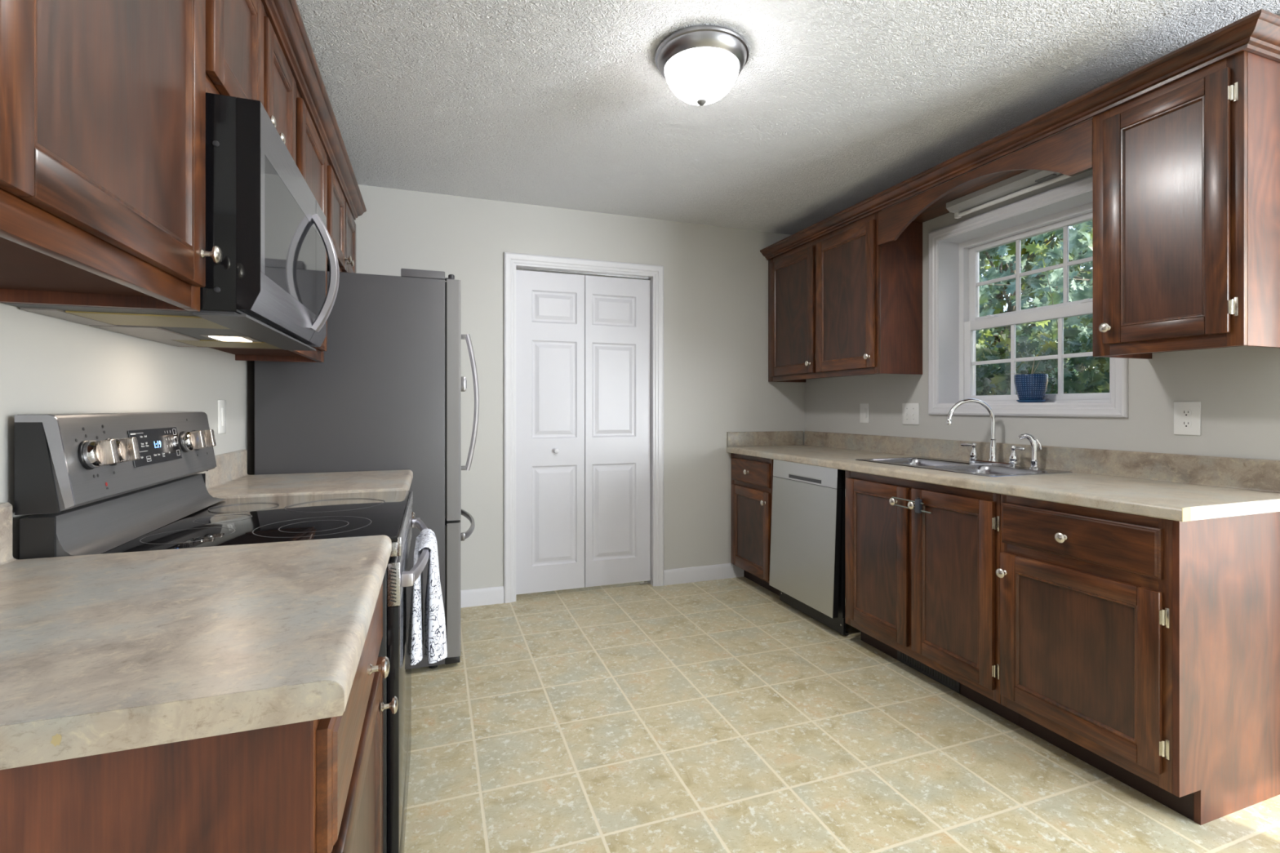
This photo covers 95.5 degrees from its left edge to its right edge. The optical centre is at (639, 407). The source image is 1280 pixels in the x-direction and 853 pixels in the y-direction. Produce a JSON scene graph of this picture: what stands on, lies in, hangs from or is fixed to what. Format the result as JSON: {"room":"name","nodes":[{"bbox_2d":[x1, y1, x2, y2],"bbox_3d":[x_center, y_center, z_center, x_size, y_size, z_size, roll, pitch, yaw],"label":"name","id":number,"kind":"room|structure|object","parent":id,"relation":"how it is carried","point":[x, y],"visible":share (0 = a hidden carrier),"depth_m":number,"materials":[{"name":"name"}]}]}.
{"room":"kitchen","nodes":[
{"label":"kitchen","id":0,"kind":"room"},
{"bbox_2d":[0,302,254,559],"bbox_3d":[-1.117,-0.034,0.668,0.200,2.438,7.607,0,0,-20],"label":"wall","id":1,"kind":"structure","parent":0,"point":[49,365],"depth_m":1.35,"materials":[{"name":"paint"}]},
{"bbox_2d":[0,502,17,565],"bbox_3d":[-1.010,0.221,0.708,0.025,0.103,0.702,0,0,-20],"label":"backsplash","id":2,"kind":"structure","parent":1,"relation":"attached to","point":[6,508],"depth_m":1.02,"materials":[{"name":"grey laminate"}]},
{"bbox_2d":[0,0,222,311],"bbox_3d":[-0.857,-0.624,0.771,0.357,0.880,0.646,0,0,-20],"label":"upper cabinet","id":3,"kind":"object","parent":1,"relation":"attached to","point":[103,102],"visible":1,"depth_m":0.81,"materials":[{"name":"brown wood"}]},
{"bbox_2d":[217,400,226,434],"bbox_3d":[-1.521,0.034,2.119,0.009,0.122,0.079,0,0,-20],"label":"light switch","id":4,"kind":"object","parent":1,"relation":"attached to","point":[221,403],"visible":1,"depth_m":2.10,"materials":[{"name":"white plastic"}]},
{"bbox_2d":[198,449,248,489],"bbox_3d":[-1.489,0.221,2.055,0.025,0.103,0.620,0,0,-20],"label":"backsplash","id":5,"kind":"structure","parent":1,"relation":"attached to","point":[231,466],"depth_m":2.12,"materials":[{"name":"grey laminate"}]},
{"bbox_2d":[205,0,296,164],"bbox_3d":[-1.094,-0.841,1.437,0.357,0.447,0.772,0,0,-20],"label":"upper cabinet","id":6,"kind":"object","parent":1,"relation":"attached to","point":[246,59],"visible":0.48,"depth_m":1.39,"materials":[{"name":"brown wood"}]},
{"bbox_2d":[3,92,339,351],"bbox_3d":[-1.042,-0.397,1.459,0.469,0.432,0.761,0,0,-20],"label":"microwave","id":7,"kind":"object","parent":6,"relation":"attached to","point":[267,290],"visible":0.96,"depth_m":1.21,"materials":[{"name":"black metal"}]},
{"bbox_2d":[177,85,327,362],"bbox_3d":[-1.319,-0.624,2.071,0.357,0.880,0.569,0,0,-20],"label":"upper cabinet","id":8,"kind":"object","parent":1,"relation":"attached to","point":[311,156],"visible":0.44,"depth_m":2.15,"materials":[{"name":"brown wood"}]},
{"bbox_2d":[261,0,366,219],"bbox_3d":[-1.218,-1.085,1.811,0.372,0.065,2.982,0,0,-20],"label":"crown molding","id":9,"kind":"structure","parent":1,"relation":"attached to","point":[285,17],"depth_m":1.97,"materials":[{"name":"brown wood"}]},
{"bbox_2d":[327,158,355,273],"bbox_3d":[-1.570,-0.850,2.776,0.357,0.429,0.925,0,0,-20],"label":"upper cabinet","id":10,"kind":"object","parent":1,"relation":"attached to","point":[341,225],"visible":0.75,"depth_m":2.73,"materials":[{"name":"brown wood"}]},
{"bbox_2d":[354,184,804,590],"bbox_3d":[-0.270,-0.034,3.796,3.490,2.438,0.120,0,0,-20],"label":"wall","id":11,"kind":"structure","parent":0,"point":[716,383],"depth_m":3.89,"materials":[{"name":"paint"}]},
{"bbox_2d":[460,586,503,608],"bbox_3d":[-1.360,1.135,3.337,1.130,0.100,0.014,0,0,-20],"label":"baseboard","id":12,"kind":"structure","parent":11,"relation":"attached to","point":[492,595],"depth_m":3.48,"materials":[{"name":"white paint"}]},
{"bbox_2d":[515,266,650,595],"bbox_3d":[-0.348,0.156,3.740,0.894,2.050,0.070,0,0,-20],"label":"door","id":13,"kind":"structure","parent":11,"relation":"in","point":[583,343],"depth_m":3.73,"materials":[{"name":"white paint"}]},
{"bbox_2d":[503,252,663,603],"bbox_3d":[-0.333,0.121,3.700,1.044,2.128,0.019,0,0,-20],"label":"trim","id":14,"kind":"structure","parent":11,"relation":"attached to","point":[509,259],"depth_m":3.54,"materials":[{"name":"white paint"}]},
{"bbox_2d":[663,563,743,585],"bbox_3d":[0.442,1.135,3.978,0.603,0.100,0.014,0,0,-20],"label":"baseboard","id":15,"kind":"structure","parent":11,"relation":"attached to","point":[719,571],"depth_m":3.96,"materials":[{"name":"white paint"}]},
{"bbox_2d":[295,0,1279,235],"bbox_3d":[1.488,-1.303,1.594,5.728,0.100,7.607,0,0,-20],"label":"ceiling","id":16,"kind":"structure","parent":0,"point":[833,105],"depth_m":2.26,"materials":[{"name":"white paint"}]},
{"bbox_2d":[654,25,749,106],"bbox_3d":[0.218,-1.161,2.058,0.332,0.183,0.332,0,0,-20],"label":"ceiling light","id":17,"kind":"object","parent":16,"relation":"attached to","point":[700,64],"visible":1,"depth_m":1.97,"materials":[{"name":"white glass"}]},
{"bbox_2d":[404,576,1279,852],"bbox_3d":[1.488,1.235,1.594,5.728,0.100,7.607,0,0,-20],"label":"floor","id":18,"kind":"structure","parent":0,"point":[716,716],"depth_m":1.99,"materials":[{"name":"tile"}]},
{"bbox_2d":[0,582,398,852],"bbox_3d":[-0.713,0.748,0.820,0.661,0.873,0.679,0,0,-20],"label":"base cabinet","id":19,"kind":"object","parent":18,"relation":"on","point":[313,786],"visible":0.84,"depth_m":0.57,"materials":[{"name":"brown wood"}]},
{"bbox_2d":[0,502,391,769],"bbox_3d":[-0.719,0.240,0.810,0.643,0.141,0.704,0,0,-20],"label":"countertop","id":20,"kind":"structure","parent":19,"relation":"on","point":[104,653],"depth_m":0.68,"materials":[{"name":"grey laminate"}]},
{"bbox_2d":[14,411,430,852],"bbox_3d":[-0.921,0.598,1.519,0.706,1.172,0.752,0,0,-20],"label":"range","id":21,"kind":"object","parent":18,"relation":"on","point":[91,483],"visible":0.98,"depth_m":1.28,"materials":[{"name":"grey metal"}]},
{"bbox_2d":[100,490,409,554],"bbox_3d":[-0.926,0.286,1.517,0.581,0.011,0.750,0,0,-20],"label":"cooktop","id":22,"kind":"object","parent":21,"relation":"in","point":[207,521],"depth_m":1.42,"materials":[{"name":"black glass"}]},
{"bbox_2d":[407,528,447,665],"bbox_3d":[-0.592,0.516,1.620,0.101,0.316,0.290,0,0,-20],"label":"dish towel","id":23,"kind":"object","parent":21,"relation":"hanging from","point":[434,633],"visible":0.94,"depth_m":1.53,"materials":[{"name":"fabric"}]},
{"bbox_2d":[254,268,479,668],"bbox_3d":[-1.280,0.284,2.902,0.912,1.800,0.795,0,0,-20],"label":"refrigerator","id":24,"kind":"object","parent":18,"relation":"on","point":[385,394],"depth_m":2.55,"materials":[{"name":"paint"}]},
{"bbox_2d":[731,453,779,595],"bbox_3d":[0.984,0.748,3.898,0.658,0.872,0.522,0,0,-20],"label":"base cabinet","id":25,"kind":"object","parent":18,"relation":"on","point":[752,477],"visible":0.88,"depth_m":3.77,"materials":[{"name":"brown wood"}]},
{"bbox_2d":[768,459,848,635],"bbox_3d":[1.172,0.748,3.349,0.612,0.872,0.594,0,0,-20],"label":"dishwasher","id":26,"kind":"object","parent":18,"relation":"on","point":[807,557],"visible":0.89,"depth_m":3.18,"materials":[{"name":"silver metal"}]},
{"bbox_2d":[837,470,844,617],"bbox_3d":[1.203,0.701,3.359,0.547,0.768,0.585,0,0,-20],"label":"tub","id":27,"kind":"object","parent":26,"relation":"in","point":[842,567],"depth_m":3.00,"materials":[{"name":"black plastic"}]},
{"bbox_2d":[844,470,1019,726],"bbox_3d":[1.438,0.748,2.621,0.658,0.872,0.849,0,0,-20],"label":"base cabinet","id":28,"kind":"object","parent":18,"relation":"on","point":[925,587],"visible":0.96,"depth_m":2.42,"materials":[{"name":"brown wood"}]},
{"bbox_2d":[891,497,931,513],"bbox_3d":[1.155,0.411,2.489,0.020,0.064,0.226,0,0,-20],"label":"lock","id":29,"kind":"object","parent":28,"relation":"attached to","point":[918,503],"visible":0.93,"depth_m":2.44,"materials":[{"name":"grey"}]},
{"bbox_2d":[897,650,959,693],"bbox_3d":[1.262,1.140,2.561,0.007,0.081,0.340,0,0,-20],"label":"floor register","id":30,"kind":"object","parent":28,"relation":"attached to","point":[908,660],"visible":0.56,"depth_m":2.54,"materials":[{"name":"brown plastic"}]},
{"bbox_2d":[726,431,1279,521],"bbox_3d":[1.340,0.240,2.918,0.643,0.141,2.611,0,0,-20],"label":"countertop","id":31,"kind":"structure","parent":28,"relation":"on","point":[1180,487],"depth_m":2.19,"materials":[{"name":"beige laminate"}]},
{"bbox_2d":[855,457,1072,476],"bbox_3d":[1.470,0.355,2.738,0.469,0.170,0.805,0,0,-20],"label":"sink","id":32,"kind":"object","parent":31,"relation":"in","point":[936,464],"visible":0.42,"depth_m":2.71,"materials":[{"name":"silver metal"}]},
{"bbox_2d":[1018,433,1041,469],"bbox_3d":[1.727,0.191,2.571,0.044,0.155,0.086,0,0,-32],"label":"sprayer","id":33,"kind":"object","parent":32,"relation":"on","point":[1035,443],"visible":1,"depth_m":2.55,"materials":[{"name":"silver metal"}]},
{"bbox_2d":[946,398,1025,466],"bbox_3d":[1.635,0.113,2.749,0.314,0.313,0.204,0,0,34],"label":"faucet","id":34,"kind":"object","parent":31,"relation":"on","point":[1013,458],"visible":1,"depth_m":2.73,"materials":[{"name":"silver metal"}]},
{"bbox_2d":[995,493,1279,825],"bbox_3d":[1.671,0.748,1.964,0.658,0.873,0.541,0,0,-20],"label":"base cabinet","id":35,"kind":"object","parent":18,"relation":"on","point":[1144,650],"visible":0.9,"depth_m":1.74,"materials":[{"name":"brown wood"}]},
{"bbox_3d":[-1.190,0.748,2.161,0.661,0.872,0.613,0,0,-20],"label":"base cabinet","id":36,"kind":"object","parent":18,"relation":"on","visible":0},
{"bbox_2d":[198,449,413,498],"bbox_3d":[-1.198,0.240,2.158,0.643,0.141,0.620,0,0,-20],"label":"countertop","id":37,"kind":"structure","parent":36,"relation":"on","point":[230,479],"depth_m":2.08,"materials":[{"name":"grey laminate"}]},
{"bbox_2d":[804,117,1279,460],"bbox_3d":[1.764,-0.034,3.045,0.240,2.438,2.657,0,0,-20],"label":"wall","id":38,"kind":"structure","parent":0,"point":[1237,388],"depth_m":2.26,"materials":[{"name":"paint"}]},
{"bbox_2d":[768,210,922,382],"bbox_3d":[1.219,-0.624,3.682,0.360,0.880,1.087,0,0,-20],"label":"upper cabinet","id":39,"kind":"object","parent":38,"relation":"attached to","point":[842,303],"visible":0.96,"depth_m":3.35,"materials":[{"name":"brown wood"}]},
{"bbox_2d":[878,118,1093,245],"bbox_3d":[1.606,-0.961,2.669,0.308,0.180,1.078,0,0,-20],"label":"window valance","id":40,"kind":"object","parent":39,"relation":"attached to","point":[1068,152],"visible":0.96,"depth_m":2.50,"materials":[{"name":"brown wood"}]},
{"bbox_2d":[946,169,1089,218],"bbox_3d":[1.709,-0.992,2.589,0.105,0.069,0.745,0,0,-20],"label":"fluorescent fixture","id":41,"kind":"object","parent":40,"relation":"attached to","point":[1029,180],"visible":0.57,"depth_m":2.65,"materials":[{"name":"white metal"}]},
{"bbox_2d":[1035,173,1056,182],"bbox_3d":[1.733,-0.981,2.484,0.020,0.005,0.080,0,0,-20],"label":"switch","id":42,"kind":"object","parent":41,"relation":"attached to","point":[1042,177],"depth_m":2.48,"materials":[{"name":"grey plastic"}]},
{"bbox_2d":[859,403,869,422],"bbox_3d":[1.412,0.035,3.661,0.011,0.123,0.080,0,0,-20],"label":"dimmer switch","id":43,"kind":"object","parent":38,"relation":"attached to","point":[864,407],"visible":1,"depth_m":3.66,"materials":[{"name":"white plastic"}]},
{"bbox_2d":[902,403,919,424],"bbox_3d":[1.535,0.036,3.306,0.017,0.122,0.122,0,0,-20],"label":"light switch","id":44,"kind":"object","parent":38,"relation":"attached to","point":[910,411],"visible":1,"depth_m":3.30,"materials":[{"name":"white plastic"}]},
{"bbox_2d":[928,174,1128,417],"bbox_3d":[1.848,-0.458,2.764,0.249,0.996,0.963,0,0,-20],"label":"window","id":45,"kind":"structure","parent":38,"relation":"in","point":[954,319],"depth_m":2.91,"materials":[{"name":"white paint"}]},
{"bbox_2d":[1006,358,1048,402],"bbox_3d":[1.825,-0.125,2.713,0.133,0.204,0.180,0,0,-20],"label":"potted plant","id":46,"kind":"object","parent":45,"relation":"on","point":[1030,387],"visible":0.97,"depth_m":2.67,"materials":[{"name":"green plant"}]},
{"bbox_2d":[971,317,1093,395],"bbox_3d":[1.898,-0.238,2.785,0.014,0.349,0.698,0,0,-20],"label":"grille","id":47,"kind":"object","parent":45,"relation":"attached to","point":[1060,356],"depth_m":2.85,"materials":[{"name":"white plastic"}]},
{"bbox_2d":[976,226,1093,311],"bbox_3d":[1.931,-0.660,2.797,0.014,0.354,0.698,0,0,-20],"label":"grille","id":48,"kind":"object","parent":45,"relation":"attached to","point":[1018,238],"depth_m":2.86,"materials":[{"name":"white plastic"}]},
{"bbox_2d":[804,431,1279,493],"bbox_3d":[1.634,0.221,3.012,0.025,0.103,2.590,0,0,-20],"label":"backsplash","id":49,"kind":"structure","parent":38,"relation":"attached to","point":[1243,473],"depth_m":2.34,"materials":[{"name":"laminate"}]},
{"bbox_2d":[1093,50,1279,359],"bbox_3d":[1.833,-0.624,1.954,0.360,0.880,0.418,0,0,-20],"label":"upper cabinet","id":50,"kind":"object","parent":38,"relation":"attached to","point":[1186,170],"visible":0.97,"depth_m":1.83,"materials":[{"name":"brown wood"}]},
{"bbox_2d":[760,8,1279,260],"bbox_3d":[1.473,-1.085,2.942,0.375,0.065,2.654,0,0,-20],"label":"crown molding","id":51,"kind":"structure","parent":50,"relation":"attached to","point":[1258,33],"depth_m":2.10,"materials":[{"name":"brown wood"}]},
{"bbox_2d":[1173,401,1200,435],"bbox_3d":[1.970,0.039,2.094,0.008,0.120,0.079,0,0,-20],"label":"electrical outlet","id":52,"kind":"object","parent":38,"relation":"attached to","point":[1187,415],"visible":1,"depth_m":2.09,"materials":[{"name":"white plastic"}]},
{"bbox_2d":[1181,419,1191,427],"bbox_3d":[1.968,0.059,2.094,0.002,0.029,0.031,0,0,-20],"label":"receptacle","id":53,"kind":"object","parent":52,"relation":"attached to","point":[1184,423],"depth_m":2.09,"materials":[{"name":"white plastic"}]},
{"bbox_2d":[1181,408,1191,417],"bbox_3d":[1.968,0.019,2.094,0.002,0.029,0.031,0,0,-20],"label":"receptacle","id":54,"kind":"object","parent":52,"relation":"attached to","point":[1184,412],"depth_m":2.09,"materials":[{"name":"white plastic"}]},
{"label":"outside","id":55,"kind":"structure","parent":0,"visible":0},
{"bbox_3d":[7.511,1.710,16.042,19.100,0.050,22.800,0,0,-20],"label":"ground","id":56,"kind":"structure","parent":55,"visible":0},
{"bbox_2d":[976,219,1099,379],"bbox_3d":[4.251,-0.874,7.467,2.515,5.125,4.820,0,0,-26],"label":"oak tree","id":57,"kind":"object","parent":56,"relation":"on","point":[1080,238],"visible":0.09,"depth_m":6.24,"materials":[{"name":"green plant"}]},
{"bbox_2d":[976,257,1109,395],"bbox_3d":[2.817,0.350,4.711,1.844,2.681,2.868,0,0,-34],"label":"shrub","id":58,"kind":"object","parent":56,"relation":"on","point":[991,380],"visible":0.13,"depth_m":4.07,"materials":[{"name":"green plant"}]},
{"bbox_2d":[981,219,1109,393],"bbox_3d":[6.039,-1.311,9.861,3.035,6.298,6.263,0,0,-20],"label":"tree","id":59,"kind":"object","parent":56,"relation":"on","point":[1052,242],"visible":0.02,"depth_m":9.26,"materials":[{"name":"green plant"}]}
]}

